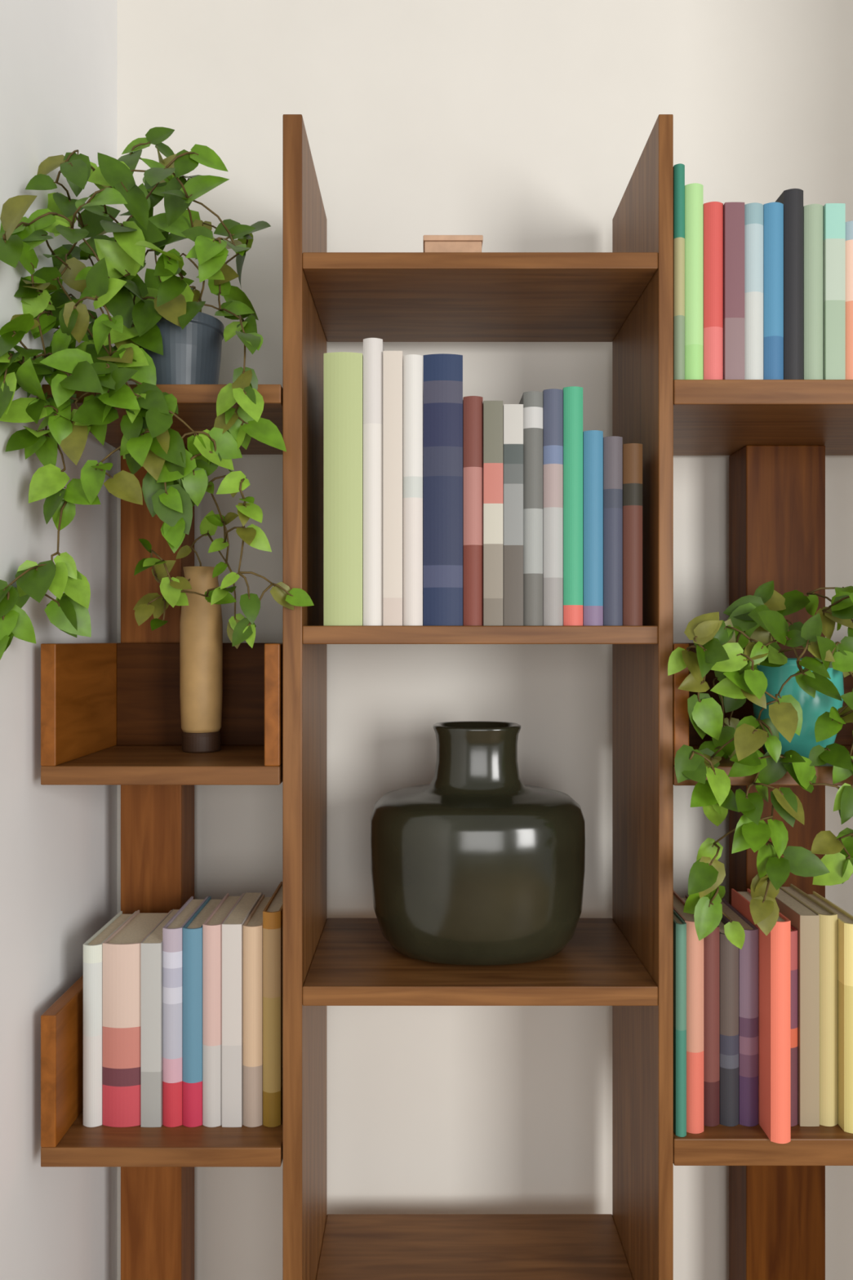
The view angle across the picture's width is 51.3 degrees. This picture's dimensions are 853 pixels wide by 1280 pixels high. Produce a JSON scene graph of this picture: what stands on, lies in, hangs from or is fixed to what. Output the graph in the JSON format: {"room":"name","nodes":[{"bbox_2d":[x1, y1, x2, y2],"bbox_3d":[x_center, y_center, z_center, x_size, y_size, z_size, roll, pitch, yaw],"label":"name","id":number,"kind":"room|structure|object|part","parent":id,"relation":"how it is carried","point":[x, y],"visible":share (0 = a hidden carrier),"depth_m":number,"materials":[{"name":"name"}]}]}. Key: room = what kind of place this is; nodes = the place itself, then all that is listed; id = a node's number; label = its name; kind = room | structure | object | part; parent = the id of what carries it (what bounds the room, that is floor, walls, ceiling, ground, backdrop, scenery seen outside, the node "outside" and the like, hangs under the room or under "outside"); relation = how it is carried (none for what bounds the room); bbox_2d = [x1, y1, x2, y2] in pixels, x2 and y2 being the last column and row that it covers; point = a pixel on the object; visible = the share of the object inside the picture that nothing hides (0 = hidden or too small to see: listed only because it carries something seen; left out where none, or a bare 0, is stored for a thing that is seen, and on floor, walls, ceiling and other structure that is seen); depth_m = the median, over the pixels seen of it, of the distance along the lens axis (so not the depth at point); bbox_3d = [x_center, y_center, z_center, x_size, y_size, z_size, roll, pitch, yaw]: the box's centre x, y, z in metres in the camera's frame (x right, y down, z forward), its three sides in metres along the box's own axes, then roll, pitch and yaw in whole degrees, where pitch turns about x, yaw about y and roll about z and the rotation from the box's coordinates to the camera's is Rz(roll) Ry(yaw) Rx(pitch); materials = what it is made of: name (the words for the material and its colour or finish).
{"room":"living room","nodes":[
{"label":"living room","id":0,"kind":"room"},
{"bbox_2d":[0,0,116,1279],"bbox_3d":[-0.603,-0.050,0.280,0.120,2.900,2.560,0,0,0],"label":"wall","id":1,"kind":"structure","parent":0,"point":[58,58],"depth_m":1.25,"materials":[{"name":"paint"}]},
{"bbox_2d":[116,0,852,1279],"bbox_3d":[0.178,-0.050,1.610,1.683,2.900,0.100,0,0,0],"label":"wall","id":2,"kind":"structure","parent":0,"point":[522,126],"depth_m":1.56,"materials":[{"name":"paint"}]},
{"bbox_3d":[1.068,1.450,-0.820,3.463,0.100,4.760,0,0,0],"label":"floor","id":3,"kind":"structure","parent":0,"visible":0},
{"bbox_2d":[40,384,282,1279],"bbox_3d":[-0.359,0.527,1.367,0.325,1.746,0.335,0,0,0],"label":"shelf","id":4,"kind":"object","parent":3,"relation":"on","point":[110,713],"visible":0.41,"depth_m":1.38,"materials":[{"name":"brown wood"}]},
{"bbox_3d":[-0.511,0.596,1.325,0.021,0.178,0.250,0,0,0],"label":"panel","id":5,"kind":"part","parent":4,"relation":"part of","materials":[{"name":"brown wood"}]},
{"bbox_3d":[-0.511,0.088,1.325,0.021,0.166,0.250,0,0,0],"label":"panel","id":6,"kind":"part","parent":4,"relation":"part of","materials":[{"name":"brown wood"}]},
{"bbox_2d":[83,911,136,1127],"bbox_3d":[-0.472,0.558,1.330,0.027,0.255,0.160,0,0,0],"label":"book","id":7,"kind":"object","parent":4,"relation":"on","point":[92,948],"visible":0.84,"depth_m":1.25,"materials":[{"name":"white paper"}]},
{"bbox_2d":[102,910,171,1127],"bbox_3d":[-0.430,0.557,1.330,0.055,0.257,0.160,0,0,0],"label":"book","id":8,"kind":"object","parent":4,"relation":"on","point":[121,952],"visible":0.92,"depth_m":1.25,"materials":[{"name":"paper"}]},
{"bbox_2d":[0,126,286,659],"bbox_3d":[-0.380,-0.361,1.233,0.392,0.823,0.351,0,0,0],"label":"potted plant","id":9,"kind":"object","parent":4,"relation":"on","point":[158,329],"visible":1,"depth_m":1.16,"materials":[{"name":"green plant"}]},
{"bbox_3d":[-0.360,-0.405,1.305,0.123,0.119,0.123,0,0,0],"label":"pot","id":10,"kind":"part","parent":9,"relation":"part of","materials":[{"name":"metal"}]},
{"bbox_3d":[-0.450,0.540,1.492,0.100,1.720,0.085,0,0,0],"label":"post","id":11,"kind":"part","parent":4,"relation":"part of","materials":[{"name":"brown wood"}]},
{"bbox_2d":[140,908,178,1127],"bbox_3d":[-0.388,0.556,1.330,0.028,0.259,0.160,0,0,0],"label":"book","id":12,"kind":"object","parent":4,"relation":"on","point":[151,948],"visible":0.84,"depth_m":1.25,"materials":[{"name":"white paper"}]},
{"bbox_2d":[162,896,208,1127],"bbox_3d":[-0.359,0.546,1.330,0.028,0.279,0.160,0,0,0],"label":"book","id":13,"kind":"object","parent":4,"relation":"on","point":[172,931],"visible":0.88,"depth_m":1.25,"materials":[{"name":"paper"}]},
{"bbox_3d":[-0.360,0.088,1.442,0.282,0.166,0.016,0,0,0],"label":"panel","id":14,"kind":"part","parent":4,"relation":"part of","materials":[{"name":"brown wood"}]},
{"bbox_2d":[179,566,222,752],"bbox_3d":[-0.346,0.029,1.365,0.064,0.281,0.064,0,0,0],"label":"vase","id":15,"kind":"object","parent":4,"relation":"in","point":[201,623],"visible":0.93,"depth_m":1.34,"materials":[{"name":"beige ceramic"}]},
{"bbox_2d":[133,469,314,648],"bbox_3d":[-0.309,-0.112,1.225,0.182,0.250,0.284,0,0,-40],"label":"leafy sprig","id":16,"kind":"object","parent":15,"relation":"in","point":[240,628],"visible":0.97,"depth_m":1.20,"materials":[{"name":"green plant"}]},
{"bbox_3d":[-0.297,-0.125,1.236,0.254,0.213,0.129,0,0,43],"label":"stem","id":17,"kind":"part","parent":16,"relation":"part of","materials":[{"name":"green plant"}]},
{"bbox_2d":[182,896,222,1127],"bbox_3d":[-0.331,0.546,1.330,0.028,0.279,0.160,0,0,0],"label":"book","id":18,"kind":"object","parent":4,"relation":"on","point":[193,929],"visible":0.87,"depth_m":1.25,"materials":[{"name":"blue paper"}]},
{"bbox_2d":[202,893,244,1127],"bbox_3d":[-0.302,0.543,1.330,0.028,0.284,0.160,0,0,0],"label":"book","id":19,"kind":"object","parent":4,"relation":"on","point":[212,926],"visible":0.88,"depth_m":1.25,"materials":[{"name":"pink paper"}]},
{"bbox_2d":[222,892,262,1127],"bbox_3d":[-0.274,0.543,1.330,0.028,0.285,0.160,0,0,0],"label":"book","id":20,"kind":"object","parent":4,"relation":"on","point":[232,926],"visible":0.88,"depth_m":1.25,"materials":[{"name":"white paper"}]},
{"bbox_2d":[242,893,271,1127],"bbox_3d":[-0.246,0.544,1.330,0.028,0.282,0.160,0,0,0],"label":"book","id":21,"kind":"object","parent":4,"relation":"on","point":[252,928],"visible":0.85,"depth_m":1.25,"materials":[{"name":"beige paper"}]},
{"bbox_2d":[262,881,282,1127],"bbox_3d":[-0.219,0.534,1.330,0.025,0.302,0.160,0,0,0],"label":"book","id":22,"kind":"object","parent":4,"relation":"in","point":[273,912],"visible":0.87,"depth_m":1.25,"materials":[{"name":"paper"}]},
{"bbox_3d":[-0.209,0.088,1.325,0.021,0.166,0.250,0,0,0],"label":"panel","id":23,"kind":"part","parent":4,"relation":"part of","materials":[{"name":"brown wood"}]},
{"bbox_2d":[282,114,673,1279],"bbox_3d":[0.070,0.345,1.350,0.528,2.110,0.300,0,0,0],"label":"bookcase","id":24,"kind":"object","parent":3,"relation":"on","point":[623,296],"visible":0.99,"depth_m":1.25,"materials":[{"name":"brown wood"}]},
{"bbox_3d":[-0.181,0.345,1.350,0.026,2.110,0.300,0,0,0],"label":"panel","id":25,"kind":"part","parent":24,"relation":"part of","materials":[{"name":"brown wood"}]},
{"bbox_2d":[323,351,363,626],"bbox_3d":[-0.114,-0.205,1.306,0.053,0.371,0.200,0,0,0],"label":"book","id":26,"kind":"object","parent":24,"relation":"on","point":[343,371],"visible":0.86,"depth_m":1.21,"materials":[{"name":"green paper"}]},
{"bbox_2d":[363,337,384,626],"bbox_3d":[-0.073,-0.215,1.306,0.026,0.390,0.200,0,0,0],"label":"book","id":27,"kind":"object","parent":24,"relation":"on","point":[373,348],"visible":0.86,"depth_m":1.21,"materials":[{"name":"white paper"}]},
{"bbox_2d":[382,351,403,626],"bbox_3d":[-0.046,-0.206,1.306,0.026,0.373,0.200,0,0,0],"label":"book","id":28,"kind":"object","parent":24,"relation":"on","point":[393,361],"visible":0.85,"depth_m":1.21,"materials":[{"name":"white paper"}]},
{"bbox_2d":[403,354,422,626],"bbox_3d":[-0.018,-0.203,1.306,0.026,0.368,0.200,0,0,0],"label":"book","id":29,"kind":"object","parent":24,"relation":"on","point":[412,363],"visible":0.93,"depth_m":1.21,"materials":[{"name":"white paper"}]},
{"bbox_2d":[423,353,462,626],"bbox_3d":[0.022,-0.204,1.306,0.054,0.369,0.200,0,0,0],"label":"book","id":30,"kind":"object","parent":24,"relation":"on","point":[442,372],"visible":0.93,"depth_m":1.21,"materials":[{"name":"blue paper"}]},
{"bbox_2d":[422,235,483,252],"bbox_3d":[0.036,-0.539,1.247,0.082,0.027,0.073,0,0,0],"label":"wooden box","id":31,"kind":"object","parent":24,"relation":"on","point":[432,243],"visible":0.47,"depth_m":1.21,"materials":[{"name":"beige wood"}]},
{"bbox_2d":[462,395,482,626],"bbox_3d":[0.064,-0.175,1.291,0.026,0.312,0.170,0,0,0],"label":"book","id":32,"kind":"object","parent":24,"relation":"on","point":[472,405],"visible":0.88,"depth_m":1.21,"materials":[{"name":"red paper"}]},
{"bbox_3d":[0.073,0.981,1.351,0.482,0.026,0.298,0,0,0],"label":"shelf","id":33,"kind":"part","parent":24,"relation":"part of","materials":[{"name":"brown wood"}]},
{"bbox_2d":[369,720,586,965],"bbox_3d":[0.077,0.299,1.365,0.328,0.339,0.262,0,0,0],"label":"vase","id":34,"kind":"object","parent":24,"relation":"on","point":[476,864],"visible":1,"depth_m":1.26,"materials":[{"name":"green ceramic"}]},
{"bbox_3d":[0.073,0.482,1.351,0.482,0.026,0.298,0,0,0],"label":"shelf","id":35,"kind":"part","parent":24,"relation":"part of","materials":[{"name":"brown wood"}]},
{"bbox_3d":[0.073,-0.007,1.351,0.482,0.025,0.298,0,0,0],"label":"shelf","id":36,"kind":"part","parent":24,"relation":"part of","materials":[{"name":"brown wood"}]},
{"bbox_3d":[0.073,-0.514,1.351,0.482,0.022,0.298,0,0,0],"label":"shelf","id":37,"kind":"part","parent":24,"relation":"part of","materials":[{"name":"brown wood"}]},
{"bbox_2d":[482,400,502,626],"bbox_3d":[0.091,-0.172,1.291,0.026,0.305,0.170,0,0,0],"label":"book","id":38,"kind":"object","parent":24,"relation":"on","point":[492,411],"visible":0.85,"depth_m":1.21,"materials":[{"name":"beige paper"}]},
{"bbox_2d":[502,404,523,626],"bbox_3d":[0.118,-0.170,1.291,0.026,0.300,0.170,0,0,0],"label":"book","id":39,"kind":"object","parent":24,"relation":"on","point":[513,414],"visible":0.85,"depth_m":1.21,"materials":[{"name":"grey paper"}]},
{"bbox_2d":[519,391,542,626],"bbox_3d":[0.145,-0.179,1.291,0.026,0.318,0.170,0,0,0],"label":"book","id":40,"kind":"object","parent":24,"relation":"on","point":[532,401],"visible":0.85,"depth_m":1.21,"materials":[{"name":"grey paper"}]},
{"bbox_2d":[542,388,563,626],"bbox_3d":[0.173,-0.180,1.291,0.026,0.321,0.170,0,0,0],"label":"book","id":41,"kind":"object","parent":24,"relation":"on","point":[553,398],"visible":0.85,"depth_m":1.21,"materials":[{"name":"grey paper"}]},
{"bbox_2d":[562,386,582,626],"bbox_3d":[0.200,-0.182,1.291,0.026,0.325,0.170,0,0,0],"label":"book","id":42,"kind":"object","parent":24,"relation":"on","point":[572,395],"visible":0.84,"depth_m":1.21,"materials":[{"name":"green paper"}]},
{"bbox_2d":[582,430,603,626],"bbox_3d":[0.228,-0.152,1.281,0.026,0.265,0.150,0,0,0],"label":"book","id":43,"kind":"object","parent":24,"relation":"on","point":[593,440],"visible":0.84,"depth_m":1.21,"materials":[{"name":"blue paper"}]},
{"bbox_2d":[603,435,622,626],"bbox_3d":[0.255,-0.148,1.281,0.026,0.257,0.150,0,0,0],"label":"book","id":44,"kind":"object","parent":24,"relation":"on","point":[612,445],"visible":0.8,"depth_m":1.21,"materials":[{"name":"grey paper"}]},
{"bbox_2d":[622,443,642,626],"bbox_3d":[0.281,-0.143,1.281,0.026,0.247,0.150,0,0,0],"label":"book","id":45,"kind":"object","parent":24,"relation":"on","point":[632,452],"visible":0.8,"depth_m":1.21,"materials":[{"name":"paper"}]},
{"bbox_3d":[0.324,0.345,1.350,0.020,2.110,0.300,0,0,0],"label":"panel","id":46,"kind":"part","parent":24,"relation":"part of","materials":[{"name":"brown wood"}]},
{"bbox_2d":[673,379,852,1279],"bbox_3d":[0.559,0.524,1.367,0.450,1.752,0.335,0,0,0],"label":"bookcase","id":47,"kind":"object","parent":3,"relation":"on","point":[777,436],"visible":0.41,"depth_m":1.45,"materials":[{"name":"brown wood"}]},
{"bbox_2d":[673,163,684,380],"bbox_3d":[0.344,-0.499,1.286,0.014,0.294,0.160,0,0,0],"label":"book","id":48,"kind":"object","parent":47,"relation":"on","point":[678,169],"visible":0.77,"depth_m":1.21,"materials":[{"name":"green paper"}]},
{"bbox_2d":[673,909,686,1137],"bbox_3d":[0.346,0.529,1.284,0.015,0.288,0.160,0,0,0],"label":"book","id":49,"kind":"object","parent":47,"relation":"in","point":[679,924],"visible":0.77,"depth_m":1.21,"materials":[{"name":"green paper"}]},
{"bbox_3d":[0.345,0.088,1.325,0.021,0.166,0.250,0,0,0],"label":"panel","id":50,"kind":"part","parent":47,"relation":"part of","materials":[{"name":"brown wood"}]},
{"bbox_2d":[673,890,703,1133],"bbox_3d":[0.367,0.529,1.292,0.026,0.289,0.160,0,0,0],"label":"book","id":51,"kind":"object","parent":47,"relation":"in","point":[695,947],"visible":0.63,"depth_m":1.21,"materials":[{"name":"paper"}]},
{"bbox_2d":[684,182,703,379],"bbox_3d":[0.365,-0.486,1.286,0.025,0.268,0.160,0,0,0],"label":"book","id":52,"kind":"object","parent":47,"relation":"on","point":[694,193],"visible":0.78,"depth_m":1.21,"materials":[{"name":"green paper"}]},
{"bbox_2d":[681,894,719,1126],"bbox_3d":[0.394,0.536,1.310,0.027,0.275,0.160,0,0,0],"label":"book","id":53,"kind":"object","parent":47,"relation":"on","point":[712,941],"visible":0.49,"depth_m":1.23,"materials":[{"name":"paper"}]},
{"bbox_2d":[703,201,723,379],"bbox_3d":[0.392,-0.474,1.286,0.026,0.243,0.160,0,0,0],"label":"book","id":54,"kind":"object","parent":47,"relation":"on","point":[713,211],"visible":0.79,"depth_m":1.21,"materials":[{"name":"red paper"}]},
{"bbox_2d":[718,918,738,1126],"bbox_3d":[0.421,0.541,1.310,0.026,0.265,0.160,0,0,0],"label":"book","id":55,"kind":"object","parent":47,"relation":"on","point":[729,953],"visible":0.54,"depth_m":1.23,"materials":[{"name":"grey paper"}]},
{"bbox_2d":[723,202,744,379],"bbox_3d":[0.419,-0.473,1.286,0.026,0.242,0.160,0,0,0],"label":"book","id":56,"kind":"object","parent":47,"relation":"on","point":[733,212],"visible":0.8,"depth_m":1.21,"materials":[{"name":"paper"}]},
{"bbox_2d":[720,897,758,1126],"bbox_3d":[0.448,0.538,1.310,0.027,0.272,0.160,0,0,0],"label":"book","id":57,"kind":"object","parent":47,"relation":"on","point":[748,954],"visible":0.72,"depth_m":1.23,"materials":[{"name":"purple paper"}]},
{"bbox_2d":[744,202,763,379],"bbox_3d":[0.446,-0.473,1.286,0.026,0.241,0.160,0,0,0],"label":"book","id":58,"kind":"object","parent":47,"relation":"on","point":[753,212],"visible":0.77,"depth_m":1.21,"materials":[{"name":"paper"}]},
{"bbox_2d":[667,580,852,949],"bbox_3d":[0.483,0.159,1.229,0.336,0.498,0.272,0,0,0],"label":"potted plant","id":59,"kind":"object","parent":47,"relation":"in","point":[799,713],"visible":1,"depth_m":1.16,"materials":[{"name":"green plant"}]},
{"bbox_3d":[0.542,0.099,1.300,0.128,0.142,0.128,0,0,0],"label":"pot","id":60,"kind":"part","parent":59,"relation":"part of","materials":[{"name":"teal ceramic"}]},
{"bbox_2d":[731,888,791,1143],"bbox_3d":[0.476,0.525,1.268,0.027,0.296,0.160,0,0,0],"label":"book","id":61,"kind":"object","parent":47,"relation":"in","point":[775,948],"visible":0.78,"depth_m":1.19,"materials":[{"name":"orange paper"}]},
{"bbox_3d":[0.559,0.088,1.442,0.408,0.166,0.016,0,0,0],"label":"panel","id":62,"kind":"part","parent":47,"relation":"part of","materials":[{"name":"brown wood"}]},
{"bbox_2d":[763,202,783,379],"bbox_3d":[0.474,-0.473,1.286,0.026,0.242,0.160,0,0,0],"label":"book","id":63,"kind":"object","parent":47,"relation":"on","point":[773,212],"visible":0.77,"depth_m":1.21,"materials":[{"name":"blue paper"}]},
{"bbox_3d":[0.587,0.541,1.492,0.130,1.718,0.085,0,0,0],"label":"post","id":64,"kind":"part","parent":47,"relation":"part of","materials":[{"name":"brown wood"}]},
{"bbox_2d":[775,188,803,379],"bbox_3d":[0.501,-0.482,1.286,0.026,0.260,0.160,0,0,0],"label":"book","id":65,"kind":"object","parent":47,"relation":"on","point":[792,199],"visible":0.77,"depth_m":1.21,"materials":[{"name":"grey paper"}]},
{"bbox_2d":[791,924,798,1126],"bbox_3d":[0.503,0.538,1.310,0.027,0.270,0.160,0,0,0],"label":"book","id":66,"kind":"object","parent":47,"relation":"on","point":[794,932],"visible":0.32,"depth_m":1.23,"materials":[{"name":"paper"}]},
{"bbox_2d":[775,887,819,1126],"bbox_3d":[0.531,0.527,1.310,0.027,0.292,0.160,0,0,0],"label":"book","id":67,"kind":"object","parent":47,"relation":"on","point":[804,919],"visible":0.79,"depth_m":1.23,"materials":[{"name":"beige paper"}]},
{"bbox_2d":[780,884,837,1126],"bbox_3d":[0.558,0.527,1.310,0.027,0.292,0.160,0,0,0],"label":"book","id":68,"kind":"object","parent":47,"relation":"on","point":[828,917],"visible":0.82,"depth_m":1.23,"materials":[{"name":"beige paper"}]},
{"bbox_2d":[803,204,823,379],"bbox_3d":[0.528,-0.472,1.286,0.026,0.239,0.160,0,0,0],"label":"book","id":69,"kind":"object","parent":47,"relation":"on","point":[813,214],"visible":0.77,"depth_m":1.21,"materials":[{"name":"green paper"}]},
{"bbox_2d":[808,891,852,1133],"bbox_3d":[0.586,0.531,1.292,0.027,0.286,0.160,0,0,0],"label":"book","id":70,"kind":"object","parent":47,"relation":"on","point":[845,920],"visible":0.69,"depth_m":1.22,"materials":[{"name":"yellow paper"}]},
{"bbox_2d":[823,203,845,379],"bbox_3d":[0.556,-0.472,1.286,0.026,0.240,0.160,0,0,0],"label":"book","id":71,"kind":"object","parent":47,"relation":"on","point":[834,214],"visible":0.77,"depth_m":1.21,"materials":[{"name":"green paper"}]},
{"bbox_2d":[845,220,852,379],"bbox_3d":[0.584,-0.461,1.286,0.028,0.217,0.160,0,0,0],"label":"book","id":72,"kind":"object","parent":47,"relation":"on","point":[849,225],"visible":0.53,"depth_m":1.21,"materials":[{"name":"paper"}]}
]}

